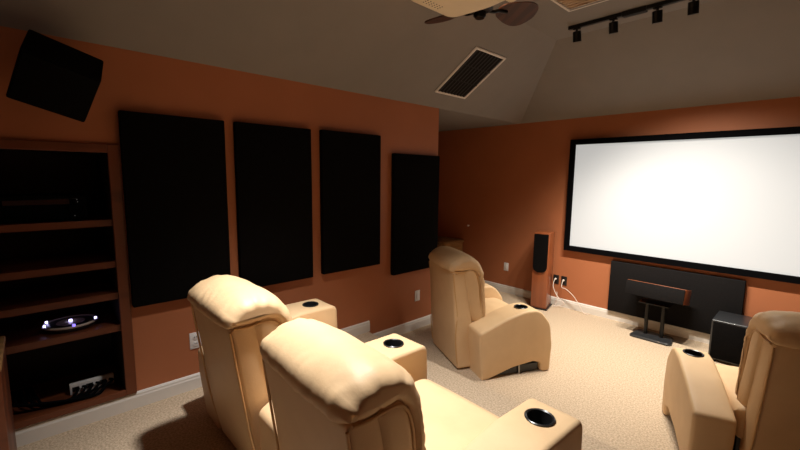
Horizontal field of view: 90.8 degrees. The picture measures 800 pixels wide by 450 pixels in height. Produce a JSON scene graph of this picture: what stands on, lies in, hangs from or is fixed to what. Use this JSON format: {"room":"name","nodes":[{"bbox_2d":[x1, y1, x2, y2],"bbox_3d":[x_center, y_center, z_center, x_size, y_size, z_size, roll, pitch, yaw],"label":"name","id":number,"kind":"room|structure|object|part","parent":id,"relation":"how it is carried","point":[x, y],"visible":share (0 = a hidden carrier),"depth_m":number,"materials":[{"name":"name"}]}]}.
{"room":"home theater","nodes":[
{"label":"home theater","id":0,"kind":"room"},
{"bbox_2d":[0,26,438,390],"bbox_3d":[-1.333,0.097,2.961,4.650,2.440,0.140,-6,10,-43],"label":"wall","id":1,"kind":"structure","parent":0,"point":[134,81],"depth_m":2.88,"materials":[{"name":"paint"}]},
{"bbox_2d":[6,29,102,121],"bbox_3d":[-1.780,-0.762,2.050,0.398,0.431,0.408,-6,10,-43],"label":"wall speaker","id":2,"kind":"object","parent":1,"relation":"attached to","point":[49,74],"visible":1,"depth_m":1.95,"materials":[{"name":"black fabric"}]},
{"bbox_2d":[0,139,136,429],"bbox_3d":[-2.284,0.325,2.340,1.042,1.612,0.537,-6,10,-43],"label":"shelves","id":3,"kind":"object","parent":1,"relation":"attached to","point":[50,270],"depth_m":2.53,"materials":[{"name":"black wood"}]},
{"bbox_2d":[0,193,87,223],"bbox_3d":[-2.167,-0.105,2.356,0.440,0.150,0.380,-6,10,-43],"label":"receiver","id":4,"kind":"object","parent":3,"relation":"on","point":[42,206],"visible":1,"depth_m":2.25,"materials":[{"name":"black metal"}]},
{"bbox_3d":[-1.927,-0.095,2.334,0.056,0.056,0.019,-6,10,-43],"label":"volume knob","id":5,"kind":"part","parent":4,"relation":"part of","materials":[{"name":"black plastic"}]},
{"bbox_3d":[-2.280,-0.442,2.245,0.929,0.020,0.500,-6,10,-43],"label":"panel","id":6,"kind":"part","parent":3,"relation":"part of","materials":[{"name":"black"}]},
{"bbox_3d":[-2.101,-0.424,2.056,0.928,0.050,0.022,-6,10,-43],"label":"rail","id":7,"kind":"part","parent":3,"relation":"part of","materials":[{"name":"brown wood"}]},
{"bbox_3d":[-2.283,-0.003,2.296,0.929,0.040,0.488,-6,10,-43],"label":"shelf","id":8,"kind":"part","parent":3,"relation":"part of","materials":[{"name":"brown wood"}]},
{"bbox_3d":[-2.465,0.311,2.528,0.969,1.589,0.015,-6,10,-43],"label":"panel","id":9,"kind":"part","parent":3,"relation":"part of","materials":[{"name":"black wood"}]},
{"bbox_3d":[-2.286,0.257,2.329,0.929,0.040,0.488,-6,10,-43],"label":"shelf","id":10,"kind":"part","parent":3,"relation":"part of","materials":[{"name":"brown wood"}]},
{"bbox_3d":[-2.288,0.459,2.354,0.929,0.040,0.488,-6,10,-43],"label":"shelf","id":11,"kind":"part","parent":3,"relation":"part of","materials":[{"name":"brown wood"}]},
{"bbox_3d":[-2.291,0.667,2.380,0.929,0.040,0.488,-6,10,-43],"label":"shelf","id":12,"kind":"part","parent":3,"relation":"part of","materials":[{"name":"brown wood"}]},
{"bbox_2d":[10,378,113,406],"bbox_3d":[-2.144,1.056,2.448,0.566,0.073,0.256,-1,7,-17],"label":"power cables","id":13,"kind":"object","parent":3,"relation":"on","point":[82,395],"visible":0.93,"depth_m":2.45,"materials":[{"name":"black plastic"}]},
{"bbox_3d":[-2.299,1.110,2.437,0.929,0.030,0.500,-6,10,-43],"label":"panel","id":14,"kind":"part","parent":3,"relation":"part of","materials":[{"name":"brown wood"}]},
{"bbox_3d":[-2.119,1.123,2.247,0.928,0.038,0.022,-6,10,-43],"label":"rail","id":15,"kind":"part","parent":3,"relation":"part of","materials":[{"name":"brown wood"}]},
{"bbox_3d":[-2.024,1.043,2.595,0.230,0.070,0.033,-6,10,-43],"label":"power strip","id":16,"kind":"part","parent":3,"relation":"part of","materials":[{"name":"white plastic"}]},
{"bbox_3d":[-1.942,0.301,2.663,0.020,1.589,0.500,-6,10,-43],"label":"panel","id":17,"kind":"part","parent":3,"relation":"part of","materials":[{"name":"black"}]},
{"bbox_2d":[118,110,230,307],"bbox_3d":[-1.482,-0.105,2.659,0.613,1.228,0.051,-6,10,-43],"label":"acoustic panel","id":18,"kind":"object","parent":1,"relation":"attached to","point":[174,175],"visible":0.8,"depth_m":2.60,"materials":[{"name":"black fabric"}]},
{"bbox_2d":[15,321,369,446],"bbox_3d":[-1.648,1.147,2.698,3.674,0.108,0.016,-6,10,-43],"label":"baseboard","id":19,"kind":"structure","parent":1,"relation":"attached to","point":[57,425],"depth_m":2.52,"materials":[{"name":"beige paint"}]},
{"bbox_2d":[189,331,200,349],"bbox_3d":[-1.466,0.828,2.827,0.076,0.120,0.015,-6,10,-43],"label":"wall outlet","id":20,"kind":"object","parent":1,"relation":"attached to","point":[193,338],"visible":0.86,"depth_m":2.82,"materials":[{"name":"white plastic"}]},
{"bbox_2d":[233,122,312,286],"bbox_3d":[-0.979,-0.148,3.127,0.618,1.249,0.051,-6,10,-43],"label":"acoustic panel","id":21,"kind":"object","parent":1,"relation":"attached to","point":[273,164],"visible":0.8,"depth_m":3.08,"materials":[{"name":"black fabric"}]},
{"bbox_2d":[319,130,380,273],"bbox_3d":[-0.441,-0.209,3.625,0.650,1.250,0.051,-6,10,-43],"label":"acoustic panel","id":22,"kind":"object","parent":1,"relation":"attached to","point":[350,163],"visible":1,"depth_m":3.57,"materials":[{"name":"black fabric"}]},
{"bbox_2d":[374,314,431,336],"bbox_3d":[0.047,1.124,4.290,0.986,0.108,0.016,-6,10,-43],"label":"baseboard","id":23,"kind":"structure","parent":1,"relation":"attached to","point":[406,327],"depth_m":4.31,"materials":[{"name":"beige paint"}]},
{"bbox_2d":[391,153,439,274],"bbox_3d":[0.170,-0.122,4.212,0.673,1.239,0.051,-6,10,-43],"label":"acoustic panel","id":24,"kind":"object","parent":1,"relation":"attached to","point":[414,178],"visible":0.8,"depth_m":4.15,"materials":[{"name":"black fabric"}]},
{"bbox_2d":[415,290,419,300],"bbox_3d":[0.194,0.785,4.385,0.076,0.120,0.012,-6,10,-43],"label":"wall outlet","id":25,"kind":"object","parent":1,"relation":"attached to","point":[417,293],"visible":1,"depth_m":4.38,"materials":[{"name":"white plastic"}]},
{"bbox_2d":[0,0,799,131],"bbox_3d":[0.191,-1.427,2.401,6.350,0.760,7.050,-6,10,-43],"label":"ceiling","id":26,"kind":"structure","parent":0,"point":[730,51],"depth_m":3.31,"materials":[{"name":"beige paint"}]},
{"bbox_2d":[411,0,515,16],"bbox_3d":[0.305,-1.317,1.765,0.398,0.580,0.420,-6,10,-43],"label":"projector","id":27,"kind":"object","parent":26,"relation":"hanging from","point":[449,8],"visible":1,"depth_m":1.86,"materials":[{"name":"beige plastic"}]},
{"bbox_2d":[435,46,505,98],"bbox_3d":[0.707,-1.508,3.968,0.490,0.337,0.510,-6,10,-43],"label":"ceiling vent","id":28,"kind":"object","parent":26,"relation":"in","point":[480,63],"visible":1,"depth_m":3.95,"materials":[{"name":"beige"}]},
{"bbox_2d":[425,1,538,25],"bbox_3d":[0.488,-1.542,2.644,0.835,0.344,0.750,-6,10,-43],"label":"ceiling fan","id":29,"kind":"object","parent":26,"relation":"hanging from","point":[513,13],"visible":0.69,"depth_m":2.70,"materials":[{"name":"brown wood"}]},
{"bbox_3d":[0.322,-1.476,2.808,0.244,0.008,0.299,-26,23,-38],"label":"blade","id":30,"kind":"part","parent":29,"relation":"part of","materials":[{"name":"brown wood"}]},
{"bbox_3d":[0.527,-1.454,2.590,0.180,0.115,0.180,-6,10,-43],"label":"motor","id":31,"kind":"part","parent":29,"relation":"part of","materials":[{"name":"black metal"}]},
{"bbox_3d":[0.798,-1.459,2.717,0.299,0.008,0.244,-3,-8,-25],"label":"blade","id":32,"kind":"part","parent":29,"relation":"part of","materials":[{"name":"brown wood"}]},
{"bbox_2d":[551,0,607,11],"bbox_3d":[1.377,-1.734,2.958,0.445,0.020,0.420,-6,10,-43],"label":"ceiling vent","id":33,"kind":"object","parent":26,"relation":"in","point":[569,4],"visible":1,"depth_m":3.12,"materials":[{"name":"beige metal"}]},
{"bbox_2d":[568,0,699,42],"bbox_3d":[2.361,-1.637,2.804,0.088,0.152,2.335,-6,10,-43],"label":"track light","id":34,"kind":"object","parent":26,"relation":"attached to","point":[693,6],"visible":1,"depth_m":3.22,"materials":[{"name":"black metal"}]},
{"bbox_3d":[2.354,-1.696,2.789,0.036,0.030,2.335,-6,10,-43],"label":"rail","id":35,"kind":"part","parent":34,"relation":"part of","materials":[{"name":"black metal"}]},
{"bbox_2d":[401,291,738,449],"bbox_3d":[1.490,1.283,3.990,2.706,0.100,7.050,-6,10,-43],"label":"floor","id":36,"kind":"structure","parent":0,"point":[610,380],"depth_m":3.38,"materials":[{"name":"beige carpet"}]},
{"bbox_2d":[17,332,617,449],"bbox_3d":[-0.040,1.558,1.001,3.664,0.253,4.750,-6,10,-43],"label":"platform","id":37,"kind":"object","parent":36,"relation":"on","point":[182,421],"visible":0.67,"depth_m":2.42,"materials":[{"name":"beige carpet"}]},
{"bbox_2d":[0,336,16,449],"bbox_3d":[-2.163,0.968,1.704,0.690,0.695,0.450,-6,10,-43],"label":"base cabinet","id":38,"kind":"object","parent":37,"relation":"on","point":[7,429],"visible":1,"depth_m":1.85,"materials":[{"name":"brown wood"}]},
{"bbox_2d":[187,275,426,449],"bbox_3d":[-0.608,0.758,2.338,1.040,0.995,1.171,-6,10,-43],"label":"recliner","id":39,"kind":"object","parent":37,"relation":"on","point":[233,315],"visible":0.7,"depth_m":1.92,"materials":[{"name":"beige leather"}]},
{"bbox_3d":[-0.861,0.834,2.094,0.262,0.871,0.602,-6,10,-43],"label":"panel","id":40,"kind":"part","parent":39,"relation":"part of","materials":[{"name":"beige leather"}]},
{"bbox_2d":[254,318,280,347],"bbox_3d":[-0.789,0.632,2.135,0.292,0.527,0.604,-6,10,-43],"label":"cushion","id":41,"kind":"object","parent":39,"relation":"on","point":[263,327],"depth_m":1.84,"materials":[{"name":"beige leather"}]},
{"bbox_3d":[-0.873,0.904,2.736,0.906,0.601,0.261,-6,10,-43],"label":"armrest","id":42,"kind":"part","parent":39,"relation":"part of","materials":[{"name":"beige leather"}]},
{"bbox_3d":[-0.253,0.993,2.077,0.905,0.601,0.261,-6,10,-43],"label":"armrest","id":43,"kind":"part","parent":39,"relation":"part of","materials":[{"name":"beige leather"}]},
{"bbox_2d":[260,318,582,449],"bbox_3d":[0.086,0.864,1.583,1.015,0.987,0.852,-5,9,-41],"label":"recliner","id":44,"kind":"object","parent":37,"relation":"on","point":[328,389],"visible":1,"depth_m":1.34,"materials":[{"name":"beige leather"}]},
{"bbox_3d":[-0.253,0.927,1.446,0.252,0.864,0.618,-5,9,-41],"label":"panel","id":45,"kind":"part","parent":44,"relation":"part of","materials":[{"name":"beige leather"}]},
{"bbox_2d":[376,400,412,449],"bbox_3d":[-0.180,0.726,1.483,0.284,0.522,0.619,-5,9,-41],"label":"cushion","id":46,"kind":"object","parent":44,"relation":"on","point":[394,418],"depth_m":1.20,"materials":[{"name":"beige leather"}]},
{"bbox_2d":[415,379,499,449],"bbox_3d":[0.086,1.001,1.759,0.806,0.270,0.609,-5,9,-41],"label":"seat cushion","id":47,"kind":"object","parent":44,"relation":"on","point":[451,421],"depth_m":1.77,"materials":[{"name":"beige leather"}]},
{"bbox_3d":[0.335,1.082,1.414,0.886,0.602,0.228,-5,9,-41],"label":"armrest","id":48,"kind":"part","parent":44,"relation":"part of","materials":[{"name":"beige leather"}]},
{"bbox_2d":[438,236,463,250],"bbox_3d":[0.638,0.567,6.437,0.445,0.700,0.650,-6,10,-43],"label":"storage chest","id":49,"kind":"object","parent":36,"relation":"on","point":[455,243],"visible":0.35,"depth_m":6.21,"materials":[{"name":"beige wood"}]},
{"bbox_3d":[0.642,0.239,6.397,0.445,0.039,0.650,-6,10,-43],"label":"lid","id":50,"kind":"part","parent":49,"relation":"part of","materials":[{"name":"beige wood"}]},
{"bbox_2d":[428,246,550,379],"bbox_3d":[0.766,0.730,3.793,0.902,1.032,1.021,-1,7,-17],"label":"recliner","id":51,"kind":"object","parent":36,"relation":"on","point":[474,328],"visible":1,"depth_m":3.42,"materials":[{"name":"beige leather"}]},
{"bbox_3d":[0.483,0.787,3.713,0.248,0.901,0.592,-1,7,-17],"label":"panel","id":52,"kind":"part","parent":51,"relation":"part of","materials":[{"name":"beige leather"}]},
{"bbox_2d":[464,270,482,321],"bbox_3d":[0.575,0.581,3.715,0.284,0.549,0.594,-1,7,-17],"label":"cushion","id":53,"kind":"object","parent":51,"relation":"on","point":[473,279],"depth_m":3.43,"materials":[{"name":"beige leather"}]},
{"bbox_3d":[0.740,0.911,4.217,0.713,0.568,0.246,-1,7,-17],"label":"armrest","id":54,"kind":"part","parent":51,"relation":"part of","materials":[{"name":"beige leather"}]},
{"bbox_2d":[485,298,507,314],"bbox_3d":[0.838,0.907,3.838,0.638,0.272,0.519,-1,7,-17],"label":"seat cushion","id":55,"kind":"object","parent":51,"relation":"on","point":[492,304],"depth_m":3.84,"materials":[{"name":"beige leather"}]},
{"bbox_3d":[0.966,1.004,3.481,0.714,0.568,0.246,-1,7,-17],"label":"armrest","id":56,"kind":"part","parent":51,"relation":"part of","materials":[{"name":"beige leather"}]},
{"bbox_2d":[530,230,554,310],"bbox_3d":[1.874,0.586,5.182,0.230,1.000,0.302,5,8,34],"label":"tower speaker","id":57,"kind":"object","parent":36,"relation":"on","point":[543,251],"visible":0.93,"depth_m":5.07},
{"bbox_2d":[533,234,548,272],"bbox_3d":[1.795,0.364,5.035,0.175,0.495,0.015,5,8,34],"label":"grille","id":58,"kind":"object","parent":57,"relation":"attached to","point":[541,241],"depth_m":5.03,"materials":[{"name":"black fabric"}]},
{"bbox_2d":[629,298,673,346],"bbox_3d":[2.717,1.021,4.219,0.260,0.393,0.387,-6,10,-43],"label":"speaker stand","id":59,"kind":"object","parent":36,"relation":"on","point":[660,338],"visible":1,"depth_m":4.20,"materials":[{"name":"black metal"}]},
{"bbox_3d":[2.681,1.006,4.286,0.038,0.365,0.038,-6,10,-43],"label":"post","id":60,"kind":"part","parent":59,"relation":"part of","materials":[{"name":"black metal"}]},
{"bbox_3d":[2.723,0.831,4.199,0.190,0.010,0.280,-6,10,-43],"label":"plate","id":61,"kind":"part","parent":59,"relation":"part of","materials":[{"name":"black metal"}]},
{"bbox_2d":[625,279,691,305],"bbox_3d":[2.735,0.713,4.193,0.264,0.198,0.540,-5,9,-40],"label":"speaker","id":62,"kind":"object","parent":59,"relation":"on","point":[639,288],"visible":1,"depth_m":4.08},
{"bbox_3d":[2.783,1.021,4.178,0.038,0.365,0.038,-6,10,-43],"label":"post","id":63,"kind":"part","parent":59,"relation":"part of","materials":[{"name":"black metal"}]},
{"bbox_2d":[708,311,751,365],"bbox_3d":[3.193,1.087,3.704,0.392,0.400,0.400,-6,10,-43],"label":"subwoofer","id":64,"kind":"object","parent":36,"relation":"on","point":[728,330],"visible":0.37,"depth_m":3.64,"materials":[{"name":"black paint"}]},
{"bbox_2d":[710,321,746,364],"bbox_3d":[3.055,1.091,3.574,0.013,0.350,0.370,-6,10,-43],"label":"grille","id":65,"kind":"object","parent":64,"relation":"attached to","point":[726,338],"depth_m":3.62,"materials":[{"name":"black fabric"}]},
{"bbox_2d":[662,311,799,449],"bbox_3d":[2.232,0.932,2.262,1.016,1.041,0.920,4,8,24],"label":"recliner","id":66,"kind":"object","parent":36,"relation":"on","point":[755,404],"visible":1,"depth_m":2.16,"materials":[{"name":"beige leather"}]},
{"bbox_3d":[1.890,1.141,2.529,0.201,0.554,0.754,4,8,24],"label":"armrest","id":67,"kind":"part","parent":66,"relation":"part of","materials":[{"name":"beige leather"}]},
{"bbox_2d":[715,364,746,438],"bbox_3d":[2.269,1.107,2.370,0.604,0.268,0.676,4,8,24],"label":"seat cushion","id":68,"kind":"object","parent":66,"relation":"on","point":[728,374],"depth_m":2.28,"materials":[{"name":"beige leather"}]},
{"bbox_2d":[737,329,764,406],"bbox_3d":[2.180,0.800,2.049,0.594,0.552,0.295,4,8,24],"label":"cushion","id":69,"kind":"object","parent":66,"relation":"on","point":[752,362],"depth_m":2.12,"materials":[{"name":"beige leather"}]},
{"bbox_3d":[2.140,1.018,1.991,0.592,0.911,0.261,4,8,24],"label":"panel","id":70,"kind":"part","parent":66,"relation":"part of","materials":[{"name":"beige leather"}]},
{"bbox_2d":[438,96,799,316],"bbox_3d":[2.538,-0.083,4.791,0.120,2.440,7.050,-6,10,-43],"label":"wall","id":71,"kind":"structure","parent":0,"point":[509,183],"depth_m":5.33,"materials":[{"name":"paint"}]},
{"bbox_2d":[504,262,508,270],"bbox_3d":[1.566,0.616,5.820,0.012,0.120,0.076,-6,10,-43],"label":"wall outlet","id":72,"kind":"object","parent":71,"relation":"attached to","point":[506,265],"visible":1,"depth_m":5.81,"materials":[{"name":"white plastic"}]},
{"bbox_2d":[553,274,558,283],"bbox_3d":[2.077,0.726,5.263,0.036,0.120,0.076,-6,10,-43],"label":"plate","id":73,"kind":"object","parent":71,"relation":"attached to","point":[556,277],"visible":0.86,"depth_m":5.26,"materials":[{"name":"black plastic"}]},
{"bbox_2d":[551,279,564,306],"bbox_3d":[2.085,0.911,5.187,0.092,0.354,0.175,-6,10,-43],"label":"cable","id":74,"kind":"object","parent":73,"relation":"hanging from","point":[554,279],"visible":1,"depth_m":5.21,"materials":[{"name":"beige plastic"}]},
{"bbox_2d":[561,276,566,285],"bbox_3d":[2.150,0.737,5.185,0.036,0.120,0.076,-6,10,-43],"label":"plate","id":75,"kind":"object","parent":71,"relation":"attached to","point":[563,278],"visible":0.95,"depth_m":5.18,"materials":[{"name":"black plastic"}]},
{"bbox_2d":[561,281,587,314],"bbox_3d":[2.224,0.933,5.038,0.054,0.352,0.376,-5,9,-36],"label":"cable","id":76,"kind":"object","parent":75,"relation":"hanging from","point":[562,281],"visible":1,"depth_m":5.01,"materials":[{"name":"beige plastic"}]},
{"bbox_2d":[484,280,709,343],"bbox_3d":[2.474,1.079,4.888,0.016,0.108,7.050,-6,10,-43],"label":"baseboard","id":77,"kind":"structure","parent":71,"relation":"attached to","point":[653,325],"depth_m":4.76,"materials":[{"name":"beige paint"}]},
{"bbox_2d":[607,261,745,333],"bbox_3d":[2.949,0.787,4.318,0.049,0.609,1.224,-6,10,-43],"label":"acoustic panel","id":78,"kind":"object","parent":71,"relation":"attached to","point":[710,295],"visible":0.78,"depth_m":4.21,"materials":[{"name":"grey fabric"}]},
{"bbox_2d":[563,126,799,283],"bbox_3d":[2.966,-0.258,4.176,0.058,1.401,2.398,-6,10,-43],"label":"projection screen","id":79,"kind":"object","parent":71,"relation":"attached to","point":[727,202],"visible":1,"depth_m":4.09,"materials":[{"name":"white fabric"}]}
]}

